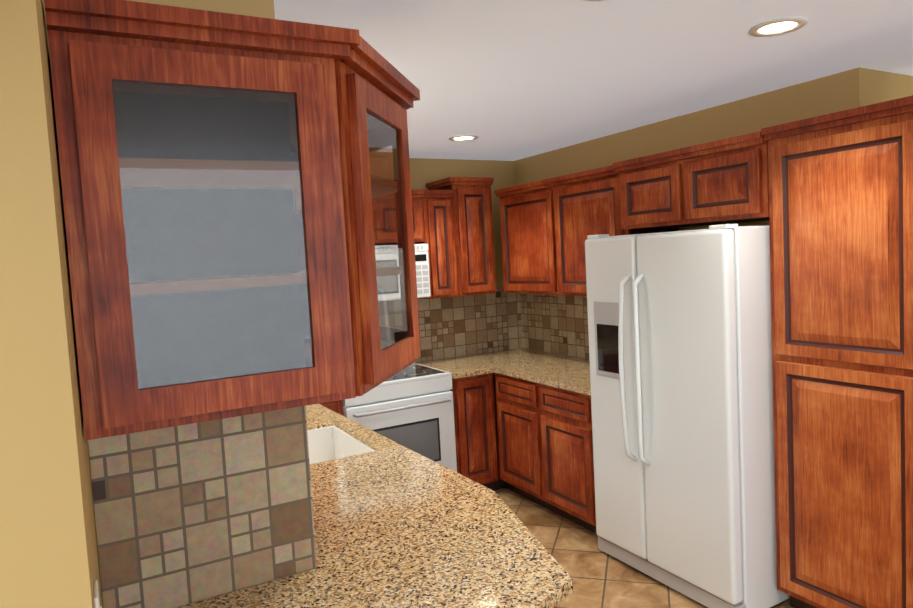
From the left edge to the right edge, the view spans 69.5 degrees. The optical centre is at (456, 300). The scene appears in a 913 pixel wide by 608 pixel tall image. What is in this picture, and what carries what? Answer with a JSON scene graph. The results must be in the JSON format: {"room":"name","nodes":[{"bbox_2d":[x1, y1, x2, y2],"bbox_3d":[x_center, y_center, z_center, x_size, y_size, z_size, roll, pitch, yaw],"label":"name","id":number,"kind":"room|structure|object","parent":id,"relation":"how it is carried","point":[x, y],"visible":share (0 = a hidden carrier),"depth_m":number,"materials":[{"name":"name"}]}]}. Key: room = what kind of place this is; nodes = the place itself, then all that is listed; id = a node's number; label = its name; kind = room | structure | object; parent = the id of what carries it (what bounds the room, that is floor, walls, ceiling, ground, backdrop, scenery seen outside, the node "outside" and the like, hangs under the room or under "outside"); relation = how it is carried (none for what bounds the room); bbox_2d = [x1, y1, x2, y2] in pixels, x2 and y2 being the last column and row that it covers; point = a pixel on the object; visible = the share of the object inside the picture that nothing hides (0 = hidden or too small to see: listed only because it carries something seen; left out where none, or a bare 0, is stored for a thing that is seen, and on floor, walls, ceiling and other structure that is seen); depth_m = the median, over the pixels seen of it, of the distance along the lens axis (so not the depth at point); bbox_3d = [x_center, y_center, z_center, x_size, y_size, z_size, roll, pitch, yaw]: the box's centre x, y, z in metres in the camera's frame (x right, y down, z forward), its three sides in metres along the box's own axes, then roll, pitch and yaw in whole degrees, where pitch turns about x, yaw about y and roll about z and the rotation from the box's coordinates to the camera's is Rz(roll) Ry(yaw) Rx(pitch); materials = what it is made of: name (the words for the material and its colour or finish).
{"room":"kitchen","nodes":[
{"label":"kitchen","id":0,"kind":"room"},
{"bbox_2d":[0,0,103,607],"bbox_3d":[0.517,0.518,-1.038,0.110,2.450,5.650,-5,4,-29],"label":"wall","id":1,"kind":"structure","parent":0,"point":[48,548],"depth_m":0.89,"materials":[{"name":"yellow paint"}]},
{"bbox_2d":[94,580,101,607],"bbox_3d":[-0.568,0.514,1.049,0.009,0.115,0.070,-5,4,-29],"label":"switch plate","id":2,"kind":"object","parent":1,"relation":"attached to","point":[96,598],"visible":0.98,"depth_m":1.03,"materials":[{"name":"white plastic"}]},
{"bbox_2d":[127,0,311,607],"bbox_3d":[-0.611,0.400,1.628,0.450,2.450,0.110,-5,4,-29],"label":"wall","id":3,"kind":"structure","parent":0,"point":[256,8],"depth_m":1.57,"materials":[{"name":"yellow paint"}]},
{"bbox_2d":[44,0,331,440],"bbox_3d":[-0.534,-0.154,1.375,0.480,0.760,0.361,-5,4,-29],"label":"upper cabinet","id":4,"kind":"object","parent":3,"relation":"attached to","point":[237,199],"depth_m":1.22,"materials":[{"name":"brown wood"}]},
{"bbox_2d":[88,407,307,607],"bbox_3d":[-0.604,0.457,1.567,0.450,0.515,0.007,-5,4,-29],"label":"tile backsplash","id":5,"kind":"structure","parent":3,"relation":"attached to","point":[190,513],"depth_m":1.56,"materials":[{"name":"beige tile"}]},
{"bbox_2d":[296,406,316,569],"bbox_3d":[-1.073,0.390,2.935,0.007,0.515,2.857,-5,4,-29],"label":"tile backsplash","id":6,"kind":"structure","parent":3,"relation":"attached to","point":[300,411],"depth_m":1.69,"materials":[{"name":"beige tile"}]},
{"bbox_2d":[304,23,420,400],"bbox_3d":[-0.348,-0.200,1.910,0.428,0.760,1.117,-5,4,-29],"label":"upper cabinet","id":7,"kind":"object","parent":3,"relation":"attached to","point":[360,101],"depth_m":1.43,"materials":[{"name":"brown wood"}]},
{"bbox_2d":[409,158,515,361],"bbox_3d":[-0.573,0.179,4.903,2.750,2.450,0.110,-5,4,-29],"label":"wall","id":8,"kind":"structure","parent":0,"point":[423,171],"depth_m":5.22,"materials":[{"name":"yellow paint"}]},
{"bbox_2d":[411,183,430,298],"bbox_3d":[-0.631,-0.383,4.574,0.766,0.800,0.365,-5,4,-29],"label":"upper cabinet","id":9,"kind":"object","parent":8,"relation":"attached to","point":[419,197],"depth_m":4.59,"materials":[{"name":"brown wood"}]},
{"bbox_2d":[414,244,430,297],"bbox_3d":[-0.609,-0.185,4.565,0.754,0.375,0.402,-5,4,-29],"label":"microwave","id":10,"kind":"object","parent":9,"relation":"attached to","point":[422,270],"visible":0.21,"depth_m":4.55,"materials":[{"name":"white"}]},
{"bbox_2d":[427,181,462,298],"bbox_3d":[-0.192,-0.423,4.817,0.245,0.800,0.365,-5,4,-29],"label":"upper cabinet","id":11,"kind":"object","parent":8,"relation":"attached to","point":[453,223],"depth_m":4.68,"materials":[{"name":"brown wood"}]},
{"bbox_2d":[416,287,523,361],"bbox_3d":[-0.600,0.239,4.823,2.613,0.515,0.007,-5,4,-29],"label":"tile backsplash","id":12,"kind":"structure","parent":8,"relation":"attached to","point":[449,327],"depth_m":5.20,"materials":[{"name":"beige tile"}]},
{"bbox_2d":[455,181,495,295],"bbox_3d":[0.054,-0.445,4.953,0.328,0.800,0.365,-5,4,-29],"label":"upper cabinet","id":13,"kind":"object","parent":8,"relation":"attached to","point":[476,240],"depth_m":4.80,"materials":[{"name":"brown wood"}]},
{"bbox_2d":[274,0,912,160],"bbox_3d":[-0.510,-0.715,1.408,7.910,0.370,11.000,-5,4,-29],"label":"ceiling","id":14,"kind":"structure","parent":0,"point":[508,80],"depth_m":2.62,"materials":[{"name":"white paint"}]},
{"bbox_2d":[449,135,478,140],"bbox_3d":[0.045,-1.030,4.178,0.190,0.008,0.190,-5,4,-29],"label":"recessed light","id":15,"kind":"object","parent":14,"relation":"in","point":[463,137],"visible":1,"depth_m":4.17,"materials":[{"name":"white"}]},
{"bbox_2d":[748,17,807,36],"bbox_3d":[1.133,-0.964,2.324,0.190,0.008,0.190,-5,4,-29],"label":"recessed light","id":16,"kind":"object","parent":14,"relation":"in","point":[778,26],"visible":0.96,"depth_m":2.32,"materials":[{"name":"white"}]},
{"bbox_2d":[494,488,792,607],"bbox_3d":[-0.384,1.645,1.565,7.910,0.054,11.000,-5,4,-29],"label":"floor","id":17,"kind":"structure","parent":0,"point":[601,578],"depth_m":3.49,"materials":[{"name":"tile"}]},
{"bbox_2d":[319,400,342,415],"bbox_3d":[-0.637,1.048,3.728,0.282,0.882,0.699,-5,4,-29],"label":"base cabinet","id":18,"kind":"object","parent":17,"relation":"on","point":[336,406],"depth_m":4.03,"materials":[{"name":"brown wood"}]},
{"bbox_2d":[178,556,361,607],"bbox_3d":[-0.434,0.737,1.338,0.480,0.032,0.570,-5,4,-29],"label":"countertop","id":19,"kind":"structure","parent":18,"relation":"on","point":[318,587],"depth_m":1.57,"materials":[{"name":"stone"}]},
{"bbox_2d":[306,404,572,607],"bbox_3d":[-0.612,0.645,2.867,0.684,0.032,3.420,-5,4,-29],"label":"countertop","id":20,"kind":"structure","parent":18,"relation":"on","point":[397,525],"depth_m":1.86,"materials":[{"name":"stone"}]},
{"bbox_2d":[307,426,374,463],"bbox_3d":[-0.641,0.735,2.888,0.424,0.188,0.574,-5,4,-29],"label":"sink","id":21,"kind":"object","parent":20,"relation":"in","point":[329,443],"visible":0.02,"depth_m":3.18,"materials":[{"name":"white ceramic"}]},
{"bbox_2d":[342,362,456,471],"bbox_3d":[-0.481,0.866,4.507,0.754,1.125,0.696,-5,4,-29],"label":"range","id":22,"kind":"object","parent":17,"relation":"on","point":[411,406],"visible":0.29,"depth_m":4.29,"materials":[{"name":"white metal"},{"name":"black glass"}]},
{"bbox_2d":[450,373,596,533],"bbox_3d":[0.536,0.932,4.529,1.016,0.882,1.661,-5,4,-29],"label":"base cabinet","id":23,"kind":"object","parent":17,"relation":"on","point":[531,440],"visible":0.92,"depth_m":4.30,"materials":[{"name":"brown wood"}]},
{"bbox_2d":[415,356,493,378],"bbox_3d":[-0.042,0.488,4.758,0.299,0.032,0.660,-5,4,-29],"label":"countertop","id":24,"kind":"structure","parent":23,"relation":"on","point":[459,368],"depth_m":4.69,"materials":[{"name":"stone"}]},
{"bbox_2d":[462,348,590,395],"bbox_3d":[0.650,0.463,4.572,0.690,0.032,1.655,-5,4,-29],"label":"countertop","id":25,"kind":"structure","parent":23,"relation":"on","point":[571,373],"depth_m":4.51,"materials":[{"name":"stone"}]},
{"bbox_2d":[585,224,789,607],"bbox_3d":[1.238,0.522,3.390,0.794,1.775,0.915,-5,4,-29],"label":"refrigerator","id":26,"kind":"object","parent":17,"relation":"on","point":[680,347],"visible":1,"depth_m":3.04,"materials":[{"name":"white painted metal"},{"name":"white plastic"}]},
{"bbox_2d":[761,95,912,607],"bbox_3d":[1.762,0.334,2.745,0.503,2.180,0.682,-5,4,-29],"label":"pantry","id":27,"kind":"object","parent":17,"relation":"on","point":[841,220],"visible":1,"depth_m":2.64,"materials":[{"name":"brown wood"}]},
{"bbox_2d":[512,67,875,358],"bbox_3d":[1.267,0.123,4.276,0.135,2.450,2.750,-5,4,-29],"label":"wall","id":28,"kind":"structure","parent":0,"point":[853,88],"depth_m":3.66,"materials":[{"name":"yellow paint"}]},
{"bbox_2d":[497,187,545,293],"bbox_3d":[0.643,-0.412,4.673,0.480,0.710,0.679,-5,4,-29],"label":"upper cabinet","id":29,"kind":"object","parent":28,"relation":"attached to","point":[520,210],"depth_m":4.63,"materials":[{"name":"brown wood"}]},
{"bbox_2d":[520,293,588,358],"bbox_3d":[0.950,0.163,4.709,0.007,0.515,1.633,-5,4,-29],"label":"tile backsplash","id":30,"kind":"structure","parent":28,"relation":"attached to","point":[558,324],"depth_m":5.05,"materials":[{"name":"beige tile"}]},
{"bbox_2d":[538,171,605,295],"bbox_3d":[0.946,-0.392,4.128,0.480,0.710,0.648,-5,4,-29],"label":"upper cabinet","id":31,"kind":"object","parent":28,"relation":"attached to","point":[549,226],"depth_m":4.18,"materials":[{"name":"brown wood"}]},
{"bbox_2d":[602,139,768,235],"bbox_3d":[1.324,-0.367,3.448,0.480,0.710,1.007,-5,4,-29],"label":"upper cabinet","id":32,"kind":"object","parent":28,"relation":"attached to","point":[723,185],"depth_m":3.25,"materials":[{"name":"brown wood"}]}
]}

